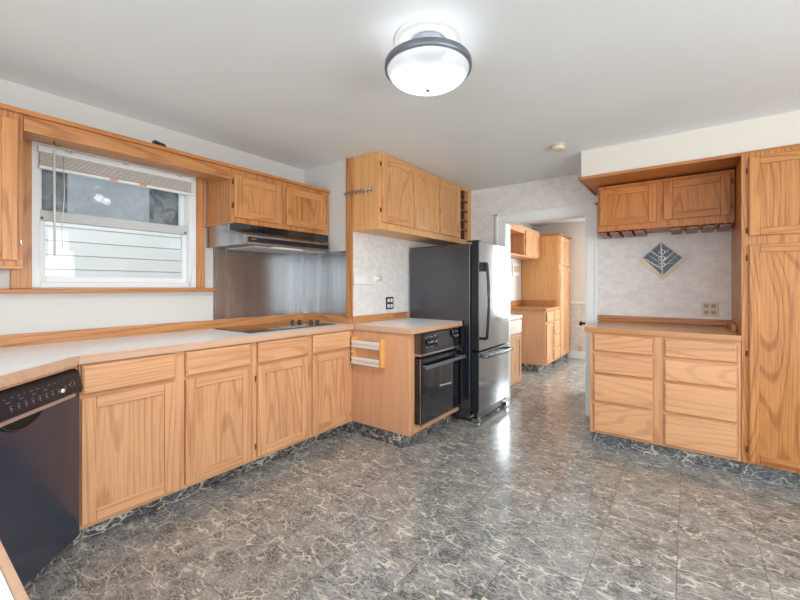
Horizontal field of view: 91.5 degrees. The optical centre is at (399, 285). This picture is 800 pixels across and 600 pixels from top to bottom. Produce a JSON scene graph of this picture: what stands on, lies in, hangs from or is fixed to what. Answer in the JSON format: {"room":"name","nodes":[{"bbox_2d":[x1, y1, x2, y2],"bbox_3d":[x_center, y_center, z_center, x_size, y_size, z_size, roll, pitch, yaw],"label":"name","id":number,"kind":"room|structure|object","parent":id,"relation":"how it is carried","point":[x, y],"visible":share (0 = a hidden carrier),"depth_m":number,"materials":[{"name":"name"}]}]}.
{"room":"kitchen","nodes":[
{"label":"kitchen","id":0,"kind":"room"},
{"bbox_2d":[42,169,177,271],"bbox_3d":[-5.460,-1.069,5.903,2.600,4.600,15.400,0,0,36],"label":"wall","id":1,"kind":"structure","parent":0,"point":[163,205],"depth_m":6.31,"materials":[{"name":"grey"}]},
{"bbox_2d":[67,174,148,270],"bbox_3d":[-4.371,-0.469,5.887,0.070,3.400,1.030,0,0,36],"label":"window","id":2,"kind":"structure","parent":1,"relation":"attached to","point":[85,195],"depth_m":5.82,"materials":[{"name":"clear glass"}]},
{"bbox_2d":[0,79,304,334],"bbox_3d":[-2.395,0.077,1.709,0.140,2.308,5.300,0,0,36],"label":"wall","id":3,"kind":"structure","parent":0,"point":[20,313],"depth_m":2.42,"materials":[{"name":"grey paint"}]},
{"bbox_2d":[0,109,23,270],"bbox_3d":[-2.174,-0.448,1.593,0.349,0.733,0.877,0,0,36],"label":"upper cabinet","id":4,"kind":"object","parent":3,"relation":"attached to","point":[11,123],"visible":1,"depth_m":1.81,"materials":[{"name":"brown wood"}]},
{"bbox_2d":[10,139,31,288],"bbox_3d":[-2.021,-0.407,2.080,0.020,0.844,0.082,0,0,36],"label":"trim","id":5,"kind":"structure","parent":3,"relation":"attached to","point":[20,278],"depth_m":2.09,"materials":[{"name":"brown wood"}]},
{"bbox_2d":[0,288,216,293],"bbox_3d":[-1.949,0.027,2.134,0.072,0.024,1.915,0,0,36],"label":"window sill","id":6,"kind":"structure","parent":3,"relation":"attached to","point":[95,290],"depth_m":2.33,"materials":[{"name":"brown wood"}]},
{"bbox_2d":[32,141,195,287],"bbox_3d":[-1.787,-0.410,2.505,0.117,0.838,0.887,0,0,36],"label":"window","id":7,"kind":"structure","parent":3,"relation":"in","point":[186,208],"depth_m":2.38,"materials":[{"name":"white plastic"}]},
{"bbox_2d":[37,145,194,282],"bbox_3d":[-1.723,-0.394,2.457,0.039,0.750,0.833,0,0,36],"label":"window blind","id":8,"kind":"object","parent":7,"relation":"attached to","point":[55,160],"visible":1,"depth_m":2.36,"materials":[{"name":"white plastic"}]},
{"bbox_2d":[196,177,204,287],"bbox_3d":[-1.456,-0.407,2.845,0.020,0.844,0.058,0,0,36],"label":"trim","id":9,"kind":"structure","parent":3,"relation":"attached to","point":[200,183],"depth_m":2.83,"materials":[{"name":"brown wood"}]},
{"bbox_2d":[213,249,303,319],"bbox_3d":[-1.146,-0.014,3.277,0.002,0.534,0.865,0,0,36],"label":"backsplash","id":10,"kind":"structure","parent":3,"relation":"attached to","point":[247,283],"depth_m":3.21,"materials":[{"name":"metal"}]},
{"bbox_2d":[205,168,328,235],"bbox_3d":[-1.026,-0.624,3.146,0.349,0.381,0.930,0,0,36],"label":"upper cabinet","id":11,"kind":"object","parent":3,"relation":"attached to","point":[246,198],"visible":0.95,"depth_m":2.90,"materials":[{"name":"brown wood"}]},
{"bbox_2d":[0,103,329,192],"bbox_3d":[-1.521,-0.788,2.328,0.166,0.098,2.836,0,0,36],"label":"window valance","id":12,"kind":"object","parent":11,"relation":"attached to","point":[37,127],"visible":0.79,"depth_m":2.19,"materials":[{"name":"brown wood"}]},
{"bbox_2d":[152,140,165,146],"bbox_3d":[-1.458,-0.855,2.368,0.040,0.036,0.074,0,0,36],"label":"clip","id":13,"kind":"object","parent":12,"relation":"on","point":[153,141],"visible":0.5,"depth_m":2.34,"materials":[{"name":"black plastic"}]},
{"bbox_2d":[206,223,329,255],"bbox_3d":[-0.961,-0.356,3.106,0.503,0.169,0.919,0,0,36],"label":"range hood","id":14,"kind":"object","parent":11,"relation":"attached to","point":[235,236],"visible":0.99,"depth_m":2.86,"materials":[{"name":"metal"}]},
{"bbox_2d":[0,0,799,225],"bbox_3d":[1.156,-1.127,2.068,5.600,0.100,10.100,0,0,36],"label":"ceiling","id":15,"kind":"structure","parent":0,"point":[301,84],"depth_m":1.97,"materials":[{"name":"paint"}]},
{"bbox_2d":[385,17,471,95],"bbox_3d":[0.122,-0.963,1.708,0.380,0.228,0.380,0,0,36],"label":"ceiling lamp","id":16,"kind":"object","parent":15,"relation":"attached to","point":[428,57],"visible":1,"depth_m":1.61,"materials":[{"name":"white glass"}]},
{"bbox_2d":[550,142,566,151],"bbox_3d":[1.212,-1.056,2.984,0.120,0.043,0.120,0,0,36],"label":"smoke detector","id":17,"kind":"object","parent":15,"relation":"attached to","point":[556,147],"visible":1,"depth_m":2.95,"materials":[{"name":"beige plastic"}]},
{"bbox_2d":[581,110,799,176],"bbox_3d":[2.891,-0.973,2.471,3.090,0.208,0.662,0,0,36],"label":"soffit","id":18,"kind":"structure","parent":15,"relation":"attached to","point":[783,129],"depth_m":2.68,"materials":[{"name":"beige paint"}]},
{"bbox_2d":[26,357,799,599],"bbox_3d":[1.156,1.271,2.068,5.600,0.080,10.100,0,0,36],"label":"floor","id":19,"kind":"structure","parent":0,"point":[521,502],"depth_m":2.00,"materials":[{"name":"tile"}]},
{"bbox_2d":[0,365,77,590],"bbox_3d":[-1.472,0.794,1.439,0.080,0.873,0.709,0,0,-9],"label":"base cabinet","id":20,"kind":"object","parent":19,"relation":"on","point":[54,560],"visible":0.21,"depth_m":1.63,"materials":[{"name":"brown wood"}]},
{"bbox_2d":[0,369,82,586],"bbox_3d":[-1.564,0.755,1.449,0.340,0.756,0.623,0,0,-9],"label":"dishwasher","id":21,"kind":"object","parent":20,"relation":"in","point":[40,418],"visible":0.98,"depth_m":1.54,"materials":[{"name":"black metal"}]},
{"bbox_2d":[71,342,252,544],"bbox_3d":[-1.448,0.794,2.330,0.625,0.873,0.894,0,0,36],"label":"base cabinet","id":22,"kind":"object","parent":19,"relation":"on","point":[159,431],"visible":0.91,"depth_m":2.06,"materials":[{"name":"brown wood"}]},
{"bbox_2d":[245,329,352,472],"bbox_3d":[-0.905,0.794,3.064,0.625,0.873,0.929,0,0,36],"label":"base cabinet","id":23,"kind":"object","parent":19,"relation":"on","point":[303,385],"visible":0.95,"depth_m":2.81,"materials":[{"name":"brown wood"}]},
{"bbox_2d":[352,327,457,447],"bbox_3d":[0.067,0.794,3.412,0.582,0.873,0.783,0,0,36],"label":"base cabinet","id":24,"kind":"object","parent":19,"relation":"on","point":[383,398],"visible":0.52,"depth_m":3.05,"materials":[{"name":"brown wood"}]},
{"bbox_2d":[351,336,384,367],"bbox_3d":[-0.263,0.527,3.132,0.324,0.223,0.058,0,0,36],"label":"spice rack","id":25,"kind":"object","parent":24,"relation":"attached to","point":[367,351],"visible":1,"depth_m":3.13,"materials":[{"name":"brown wood"}]},
{"bbox_2d":[352,312,461,334],"bbox_3d":[0.076,0.307,3.392,0.623,0.105,0.798,0,0,36],"label":"countertop","id":26,"kind":"structure","parent":24,"relation":"on","point":[398,322],"depth_m":3.30,"materials":[{"name":"white laminate"}]},
{"bbox_2d":[414,327,465,426],"bbox_3d":[0.141,0.716,3.362,0.628,0.694,0.656,0,0,36],"label":"wall oven","id":27,"kind":"object","parent":24,"relation":"in","point":[437,354],"visible":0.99,"depth_m":3.13,"materials":[{"name":"black metal"}]},
{"bbox_2d":[411,240,512,423],"bbox_3d":[0.647,0.410,3.935,0.825,1.642,0.713,0,0,36],"label":"refrigerator","id":28,"kind":"object","parent":19,"relation":"on","point":[468,284],"visible":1,"depth_m":3.63,"materials":[{"name":"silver metal"}]},
{"bbox_2d":[510,318,521,388],"bbox_3d":[1.078,0.807,4.666,0.625,0.848,0.445,0,0,36],"label":"base cabinet","id":29,"kind":"object","parent":19,"relation":"on","point":[515,324],"visible":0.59,"depth_m":4.52,"materials":[{"name":"brown wood"}]},
{"bbox_2d":[510,314,521,319],"bbox_3d":[1.075,0.363,4.674,0.629,0.035,0.465,0,0,36],"label":"countertop","id":30,"kind":"structure","parent":29,"relation":"on","point":[512,316],"depth_m":4.54,"materials":[{"name":"white laminate"}]},
{"bbox_2d":[510,309,559,371],"bbox_3d":[2.044,0.794,5.981,0.615,0.873,0.740,0,0,36],"label":"base cabinet","id":31,"kind":"object","parent":19,"relation":"on","point":[540,336],"visible":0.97,"depth_m":5.65,"materials":[{"name":"brown wood"}]},
{"bbox_2d":[510,300,560,310],"bbox_3d":[2.034,0.293,5.975,0.624,0.125,0.767,0,0,36],"label":"countertop","id":32,"kind":"structure","parent":31,"relation":"on","point":[527,305],"depth_m":6.13,"materials":[{"name":"brown wood"}]},
{"bbox_2d":[522,233,571,363],"bbox_3d":[2.473,0.203,6.560,0.620,2.055,0.714,0,0,36],"label":"tall cabinet","id":33,"kind":"object","parent":19,"relation":"on","point":[548,277],"visible":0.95,"depth_m":6.29,"materials":[{"name":"brown wood"}]},
{"bbox_2d":[590,332,740,473],"bbox_3d":[2.037,0.794,3.045,0.886,0.873,0.725,0,0,36],"label":"base cabinet","id":34,"kind":"object","parent":19,"relation":"on","point":[679,399],"visible":0.98,"depth_m":2.73,"materials":[{"name":"brown wood"}]},
{"bbox_2d":[584,315,740,341],"bbox_3d":[2.018,0.312,3.067,0.947,0.087,0.740,0,0,36],"label":"countertop","id":35,"kind":"structure","parent":34,"relation":"on","point":[709,329],"depth_m":2.98,"materials":[{"name":"brown wood"}]},
{"bbox_2d":[732,146,799,486],"bbox_3d":[2.666,0.193,2.590,0.661,2.076,0.729,0,0,36],"label":"pantry cabinet","id":36,"kind":"object","parent":19,"relation":"on","point":[766,226],"visible":0.97,"depth_m":2.42,"materials":[{"name":"brown wood"}]},
{"bbox_3d":[-0.981,0.795,0.455,1.398,0.873,0.605,0,0,36],"label":"base cabinet","id":37,"kind":"object","parent":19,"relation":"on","visible":0},
{"bbox_2d":[0,313,354,599],"bbox_3d":[-0.736,0.307,1.694,2.545,0.104,2.929,0,0,36],"label":"countertop","id":38,"kind":"structure","parent":37,"relation":"on","point":[26,356],"depth_m":2.15,"materials":[{"name":"white laminate"}]},
{"bbox_2d":[213,320,335,333],"bbox_3d":[-0.941,0.300,3.019,0.467,0.033,0.785,0,0,36],"label":"cooktop","id":39,"kind":"object","parent":38,"relation":"in","point":[280,326],"visible":1,"depth_m":2.96,"materials":[{"name":"silver metal"}]},
{"bbox_2d":[305,159,534,317],"bbox_3d":[0.776,0.077,5.340,0.642,2.308,4.730,0,0,36],"label":"wall","id":40,"kind":"structure","parent":0,"point":[389,258],"depth_m":3.52,"materials":[{"name":"paint"}]},
{"bbox_2d":[305,251,345,315],"bbox_3d":[-0.669,-0.023,3.465,0.541,0.552,0.002,0,0,36],"label":"sheet","id":41,"kind":"object","parent":40,"relation":"attached to","point":[325,274],"visible":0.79,"depth_m":3.45,"materials":[{"name":"metal"}]},
{"bbox_2d":[344,421,351,432],"bbox_3d":[-0.436,1.181,3.287,0.081,0.100,0.012,0,0,36],"label":"baseboard","id":42,"kind":"structure","parent":40,"relation":"attached to","point":[348,426],"depth_m":3.28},
{"bbox_2d":[346,157,352,316],"bbox_3d":[-0.425,-0.411,3.279,0.074,1.332,0.012,0,0,36],"label":"trim","id":43,"kind":"structure","parent":40,"relation":"attached to","point":[349,161],"depth_m":3.27,"materials":[{"name":"brown wood"}]},
{"bbox_2d":[353,274,381,283],"bbox_3d":[-0.281,-0.059,3.414,0.036,0.084,0.355,0,0,36],"label":"wall holder","id":44,"kind":"object","parent":40,"relation":"attached to","point":[357,278],"visible":1,"depth_m":3.36,"materials":[{"name":"white plastic"}]},
{"bbox_2d":[386,297,392,308],"bbox_3d":[-0.096,0.161,3.677,0.010,0.115,0.112,0,0,36],"label":"wall outlet","id":45,"kind":"object","parent":40,"relation":"attached to","point":[389,300],"visible":1,"depth_m":3.67,"materials":[{"name":"black plastic"}]},
{"bbox_2d":[343,151,470,245],"bbox_3d":[0.165,-0.767,3.836,0.374,0.616,1.701,0,0,36],"label":"upper cabinet","id":46,"kind":"object","parent":40,"relation":"attached to","point":[409,202],"depth_m":3.41,"materials":[{"name":"brown wood"}]},
{"bbox_2d":[512,262,519,275],"bbox_3d":[1.868,-0.264,6.255,0.026,0.210,0.340,0,0,36],"label":"switch panel","id":47,"kind":"object","parent":40,"relation":"attached to","point":[515,266],"visible":1,"depth_m":6.20,"materials":[{"name":"white plastic"}]},
{"bbox_2d":[510,225,539,259],"bbox_3d":[1.651,-0.649,5.711,0.315,0.440,1.647,0,0,36],"label":"upper cabinet","id":48,"kind":"object","parent":40,"relation":"attached to","point":[524,241],"visible":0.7,"depth_m":5.79,"materials":[{"name":"brown wood"}]},
{"bbox_2d":[535,222,584,356],"bbox_3d":[4.267,0.077,5.771,4.800,2.308,0.126,0,0,36],"label":"wall","id":49,"kind":"structure","parent":0,"point":[576,231],"depth_m":6.63,"materials":[{"name":"beige paint"}]},
{"bbox_2d":[568,351,584,358],"bbox_3d":[3.319,1.169,6.389,1.060,0.125,0.018,0,0,36],"label":"baseboard","id":50,"kind":"structure","parent":49,"relation":"attached to","point":[572,354],"depth_m":6.62,"materials":[{"name":"white"}]},
{"bbox_2d":[471,174,731,320],"bbox_3d":[2.529,0.077,3.225,4.768,2.308,0.120,0,0,36],"label":"wall","id":51,"kind":"structure","parent":0,"point":[626,287],"depth_m":3.46,"materials":[{"name":"paint"}]},
{"bbox_2d":[495,203,597,415],"bbox_3d":[1.482,0.229,3.989,1.000,2.005,0.160,0,0,36],"label":"trim","id":52,"kind":"structure","parent":51,"relation":"attached to","point":[503,222],"depth_m":3.70,"materials":[{"name":"white paint"}]},
{"bbox_2d":[639,243,687,278],"bbox_3d":[2.245,-0.213,3.334,0.358,0.311,0.040,0,0,36],"label":"wall ornament","id":53,"kind":"object","parent":51,"relation":"attached to","point":[661,260],"visible":1,"depth_m":3.33,"materials":[{"name":"blue stone"}]},
{"bbox_2d":[597,169,734,238],"bbox_3d":[2.149,-0.638,3.209,0.900,0.410,0.354,0,0,36],"label":"upper cabinet","id":54,"kind":"object","parent":51,"relation":"attached to","point":[705,202],"visible":1,"depth_m":3.04,"materials":[{"name":"brown wood"}]},
{"bbox_2d":[578,144,799,195],"bbox_3d":[2.878,-0.857,2.470,3.108,0.023,0.680,0,0,36],"label":"trim","id":55,"kind":"structure","parent":51,"relation":"attached to","point":[592,183],"depth_m":2.92,"materials":[{"name":"brown wood"}]},
{"bbox_2d":[701,302,718,316],"bbox_3d":[2.510,0.188,3.159,0.116,0.115,0.010,0,0,36],"label":"wall outlet","id":56,"kind":"object","parent":51,"relation":"attached to","point":[707,308],"visible":1,"depth_m":3.15,"materials":[{"name":"beige plastic"}]},
{"label":"outside","id":57,"kind":"structure","parent":0,"visible":0},
{"bbox_3d":[-5.444,1.301,5.269,8.980,0.100,18.000,0,0,36],"label":"ground","id":58,"kind":"structure","parent":57,"visible":0},
{"bbox_2d":[45,221,180,277],"bbox_3d":[-2.843,0.252,4.590,0.030,1.958,10.000,0,0,36],"label":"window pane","id":59,"kind":"object","parent":58,"relation":"on","point":[95,251],"visible":0.13,"depth_m":4.19,"materials":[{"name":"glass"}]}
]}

